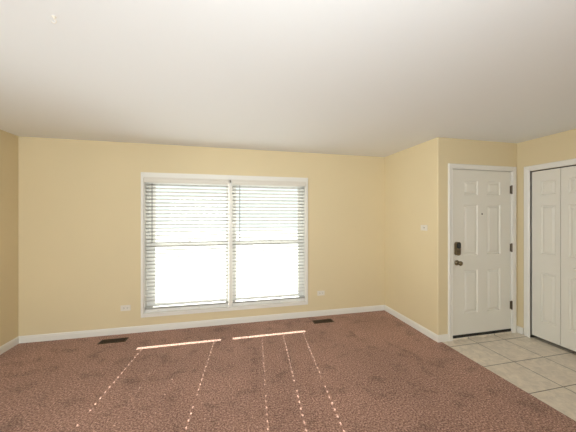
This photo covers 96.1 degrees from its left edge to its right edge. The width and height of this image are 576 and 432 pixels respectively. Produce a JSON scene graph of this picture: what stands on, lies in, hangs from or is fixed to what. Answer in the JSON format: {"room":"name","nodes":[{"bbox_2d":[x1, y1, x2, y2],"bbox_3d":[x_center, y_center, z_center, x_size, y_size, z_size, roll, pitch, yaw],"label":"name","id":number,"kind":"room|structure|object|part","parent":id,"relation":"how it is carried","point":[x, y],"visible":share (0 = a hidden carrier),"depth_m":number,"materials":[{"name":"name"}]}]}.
{"room":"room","nodes":[
{"label":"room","id":0,"kind":"room"},
{"bbox_2d":[0,130,17,345],"bbox_3d":[-2.460,0.340,-0.414,0.140,2.560,7.090,0,0,-13],"label":"wall","id":1,"kind":"structure","parent":0,"point":[8,141],"depth_m":2.92,"materials":[{"name":"paint"}]},
{"bbox_2d":[0,336,18,354],"bbox_3d":[-2.385,1.459,-0.397,0.014,0.082,7.090,0,0,-13],"label":"baseboard","id":2,"kind":"structure","parent":1,"relation":"attached to","point":[15,341],"depth_m":2.92,"materials":[{"name":"white paint"}]},
{"bbox_2d":[18,136,384,335],"bbox_3d":[-0.834,0.340,3.666,5.130,2.560,0.140,0,0,-13],"label":"wall","id":3,"kind":"structure","parent":0,"point":[79,201],"depth_m":3.30,"materials":[{"name":"paint"}]},
{"bbox_2d":[121,305,130,310],"bbox_3d":[-2.074,1.175,3.307,0.116,0.072,0.008,0,0,-13],"label":"wall outlet","id":4,"kind":"object","parent":3,"relation":"attached to","point":[123,307],"visible":1,"depth_m":3.30,"materials":[{"name":"beige plastic"}]},
{"bbox_2d":[147,182,228,306],"bbox_3d":[-1.366,0.384,3.589,1.068,1.749,0.053,0,0,-13],"label":"window","id":5,"kind":"structure","parent":3,"relation":"in","point":[151,301],"depth_m":3.50,"materials":[{"name":"white plastic"}]},
{"bbox_2d":[143,177,230,312],"bbox_3d":[-1.329,0.378,3.491,1.095,1.762,0.100,0,0,-13],"label":"blind","id":6,"kind":"object","parent":5,"relation":"attached to","point":[180,306],"visible":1,"depth_m":3.50,"materials":[{"name":"grey plastic"}]},
{"bbox_3d":[-1.443,0.398,3.488,0.001,1.692,0.055,0,0,-13],"label":"ladder cord","id":7,"kind":"part","parent":6,"relation":"part of","materials":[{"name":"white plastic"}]},
{"bbox_3d":[-1.348,1.239,3.510,1.055,0.040,0.052,0,0,-13],"label":"rail","id":8,"kind":"part","parent":6,"relation":"part of","materials":[{"name":"white plastic"}]},
{"bbox_3d":[-1.364,0.794,3.582,1.012,0.872,0.018,0,0,-13],"label":"sash","id":9,"kind":"part","parent":5,"relation":"part of","materials":[{"name":"glass"}]},
{"bbox_3d":[-1.369,-0.021,3.603,1.012,0.883,0.018,0,0,-13],"label":"sash","id":10,"kind":"part","parent":5,"relation":"part of","materials":[{"name":"glass"}]},
{"bbox_2d":[19,305,384,342],"bbox_3d":[-0.817,1.459,3.591,4.850,0.082,0.014,0,0,-13],"label":"baseboard","id":11,"kind":"structure","parent":3,"relation":"attached to","point":[214,322],"depth_m":3.47,"materials":[{"name":"white paint"}]},
{"bbox_2d":[141,172,307,317],"bbox_3d":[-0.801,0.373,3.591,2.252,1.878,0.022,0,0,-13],"label":"trim","id":12,"kind":"structure","parent":3,"relation":"attached to","point":[143,174],"depth_m":3.53,"materials":[{"name":"white paint"}]},
{"bbox_2d":[229,180,231,306],"bbox_3d":[-0.808,0.382,3.640,0.042,1.762,0.102,0,0,-13],"label":"trim","id":13,"kind":"structure","parent":3,"relation":"attached to","point":[230,184],"depth_m":3.59,"materials":[{"name":"white paint"}]},
{"bbox_2d":[232,185,302,303],"bbox_3d":[-0.288,0.384,3.836,1.060,1.749,0.053,0,0,-13],"label":"window","id":14,"kind":"structure","parent":3,"relation":"in","point":[300,258],"depth_m":3.83,"materials":[{"name":"white plastic"}]},
{"bbox_3d":[-0.291,-0.021,3.850,1.004,0.883,0.018,0,0,-13],"label":"sash","id":15,"kind":"part","parent":14,"relation":"part of","materials":[{"name":"glass"}]},
{"bbox_3d":[-0.286,0.794,3.829,1.004,0.872,0.018,0,0,-13],"label":"sash","id":16,"kind":"part","parent":14,"relation":"part of","materials":[{"name":"glass"}]},
{"bbox_2d":[232,179,305,305],"bbox_3d":[-0.264,0.378,3.734,1.059,1.762,0.100,0,0,-13],"label":"blind","id":17,"kind":"object","parent":14,"relation":"attached to","point":[234,182],"visible":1,"depth_m":3.74,"materials":[{"name":"grey plastic"}]},
{"bbox_3d":[-0.269,1.239,3.757,1.047,0.040,0.052,0,0,-13],"label":"rail","id":18,"kind":"part","parent":17,"relation":"part of","materials":[{"name":"white plastic"}]},
{"bbox_3d":[-0.116,0.398,3.792,0.001,1.692,0.055,0,0,-13],"label":"ladder cord","id":19,"kind":"part","parent":17,"relation":"part of","materials":[{"name":"white fabric"}]},
{"bbox_2d":[317,291,324,295],"bbox_3d":[0.496,1.160,3.895,0.116,0.072,0.008,0,0,-13],"label":"wall outlet","id":20,"kind":"object","parent":3,"relation":"attached to","point":[319,293],"visible":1,"depth_m":3.89,"materials":[{"name":"beige plastic"}]},
{"bbox_2d":[0,0,575,156],"bbox_3d":[0.865,-1.000,0.346,6.960,0.120,7.370,0,0,-13],"label":"ceiling","id":21,"kind":"structure","parent":0,"point":[375,78],"depth_m":1.67,"materials":[{"name":"white paint"}]},
{"bbox_2d":[385,137,447,334],"bbox_3d":[1.734,0.340,3.628,0.140,2.560,1.080,0,0,-13],"label":"wall","id":22,"kind":"structure","parent":0,"point":[416,177],"depth_m":3.38,"materials":[{"name":"paint"}]},
{"bbox_2d":[384,305,437,341],"bbox_3d":[1.661,1.459,3.604,0.014,0.082,1.094,0,0,-13],"label":"baseboard","id":23,"kind":"structure","parent":22,"relation":"attached to","point":[430,334],"depth_m":3.49,"materials":[{"name":"white paint"}]},
{"bbox_2d":[421,225,427,230],"bbox_3d":[1.729,0.150,3.301,0.016,0.072,0.116,0,0,-13],"label":"light switch","id":24,"kind":"object","parent":22,"relation":"attached to","point":[423,227],"visible":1,"depth_m":3.29,"materials":[{"name":"beige plastic"}]},
{"bbox_2d":[448,138,516,166],"bbox_3d":[2.497,0.340,3.321,1.210,2.560,0.140,0,0,-13],"label":"wall","id":25,"kind":"structure","parent":0,"point":[460,151],"depth_m":3.23,"materials":[{"name":"paint"}]},
{"bbox_2d":[438,334,448,341],"bbox_3d":[1.852,1.459,3.094,0.158,0.082,0.014,0,0,-13],"label":"baseboard","id":26,"kind":"structure","parent":25,"relation":"attached to","point":[444,337],"depth_m":3.09,"materials":[{"name":"white paint"}]},
{"bbox_2d":[448,163,516,340],"bbox_3d":[2.420,0.434,3.294,1.045,2.137,0.158,0,0,-13],"label":"trim","id":27,"kind":"structure","parent":25,"relation":"attached to","point":[451,166],"depth_m":3.24,"materials":[{"name":"white paint"}]},
{"bbox_2d":[453,169,512,337],"bbox_3d":[2.438,0.458,3.234,0.924,2.052,0.115,0,0,-13],"label":"door","id":28,"kind":"structure","parent":25,"relation":"in","point":[482,245],"depth_m":3.25,"materials":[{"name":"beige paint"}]},
{"bbox_3d":[2.067,0.570,3.126,0.066,0.066,0.071,0,0,-13],"label":"knob","id":29,"kind":"part","parent":28,"relation":"part of","materials":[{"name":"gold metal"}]},
{"bbox_2d":[443,332,575,420],"bbox_3d":[0.865,1.562,0.346,6.960,0.117,7.370,0,0,-13],"label":"floor","id":30,"kind":"structure","parent":0,"point":[544,369],"depth_m":2.66,"materials":[{"name":"beige tile"}]},
{"bbox_2d":[0,310,575,431],"bbox_3d":[-0.006,1.501,0.147,4.891,0.002,7.088,0,0,-13],"label":"carpet","id":31,"kind":"object","parent":30,"relation":"on","point":[373,371],"visible":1,"depth_m":2.28,"materials":[{"name":"brown carpet"}]},
{"bbox_2d":[97,337,128,344],"bbox_3d":[-2.097,1.494,3.111,0.298,0.011,0.114,0,0,-13],"label":"floor register","id":32,"kind":"object","parent":31,"relation":"on","point":[106,341],"visible":1,"depth_m":3.11,"materials":[{"name":"brown metal"}]},
{"bbox_2d":[100,339,125,342],"bbox_3d":[-2.097,1.497,3.111,0.268,0.004,0.084,0,0,-13],"label":"grille","id":33,"kind":"object","parent":32,"relation":"attached to","point":[106,340],"depth_m":3.11,"materials":[{"name":"brown metal"}]},
{"bbox_2d":[312,319,333,323],"bbox_3d":[0.499,1.494,3.691,0.298,0.011,0.114,0,0,-13],"label":"floor register","id":34,"kind":"object","parent":31,"relation":"on","point":[322,320],"visible":1,"depth_m":3.68,"materials":[{"name":"brown metal"}]},
{"bbox_2d":[453,331,511,339],"bbox_3d":[2.418,1.494,3.300,0.921,0.017,0.144,0,0,-13],"label":"threshold","id":35,"kind":"object","parent":30,"relation":"on","point":[508,331],"visible":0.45,"depth_m":3.23,"materials":[{"name":"beige metal"}]},
{"bbox_2d":[517,129,575,336],"bbox_3d":[3.674,0.340,0.507,0.110,2.560,6.150,0,0,-13],"label":"wall","id":36,"kind":"structure","parent":0,"point":[560,146],"depth_m":3.23,"materials":[{"name":"paint"}]},
{"bbox_2d":[517,326,523,333],"bbox_3d":[2.968,1.459,3.317,0.014,0.082,0.078,0,0,-13],"label":"baseboard","id":37,"kind":"structure","parent":36,"relation":"attached to","point":[520,330],"depth_m":3.30,"materials":[{"name":"white paint"}]},
{"bbox_2d":[524,158,575,336],"bbox_3d":[3.176,0.441,2.646,0.128,2.124,1.304,0,0,-13],"label":"trim","id":38,"kind":"structure","parent":36,"relation":"attached to","point":[528,169],"depth_m":3.22,"materials":[{"name":"white paint"}]},
{"bbox_2d":[532,165,575,171],"bbox_3d":[3.162,-0.549,2.643,0.028,0.010,1.168,0,0,-13],"label":"track","id":39,"kind":"object","parent":38,"relation":"attached to","point":[570,165],"visible":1,"depth_m":2.98,"materials":[{"name":"grey metal"}]},
{"bbox_2d":[532,166,575,351],"bbox_3d":[3.079,0.462,2.928,0.070,2.009,0.572,0,0,-13],"label":"door","id":40,"kind":"structure","parent":36,"relation":"in","point":[553,190],"depth_m":2.99,"materials":[{"name":"beige paint"}]},
{"label":"outside","id":41,"kind":"structure","parent":0,"visible":0},
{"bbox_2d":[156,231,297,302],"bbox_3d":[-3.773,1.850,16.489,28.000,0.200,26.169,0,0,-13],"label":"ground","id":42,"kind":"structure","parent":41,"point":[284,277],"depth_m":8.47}
]}

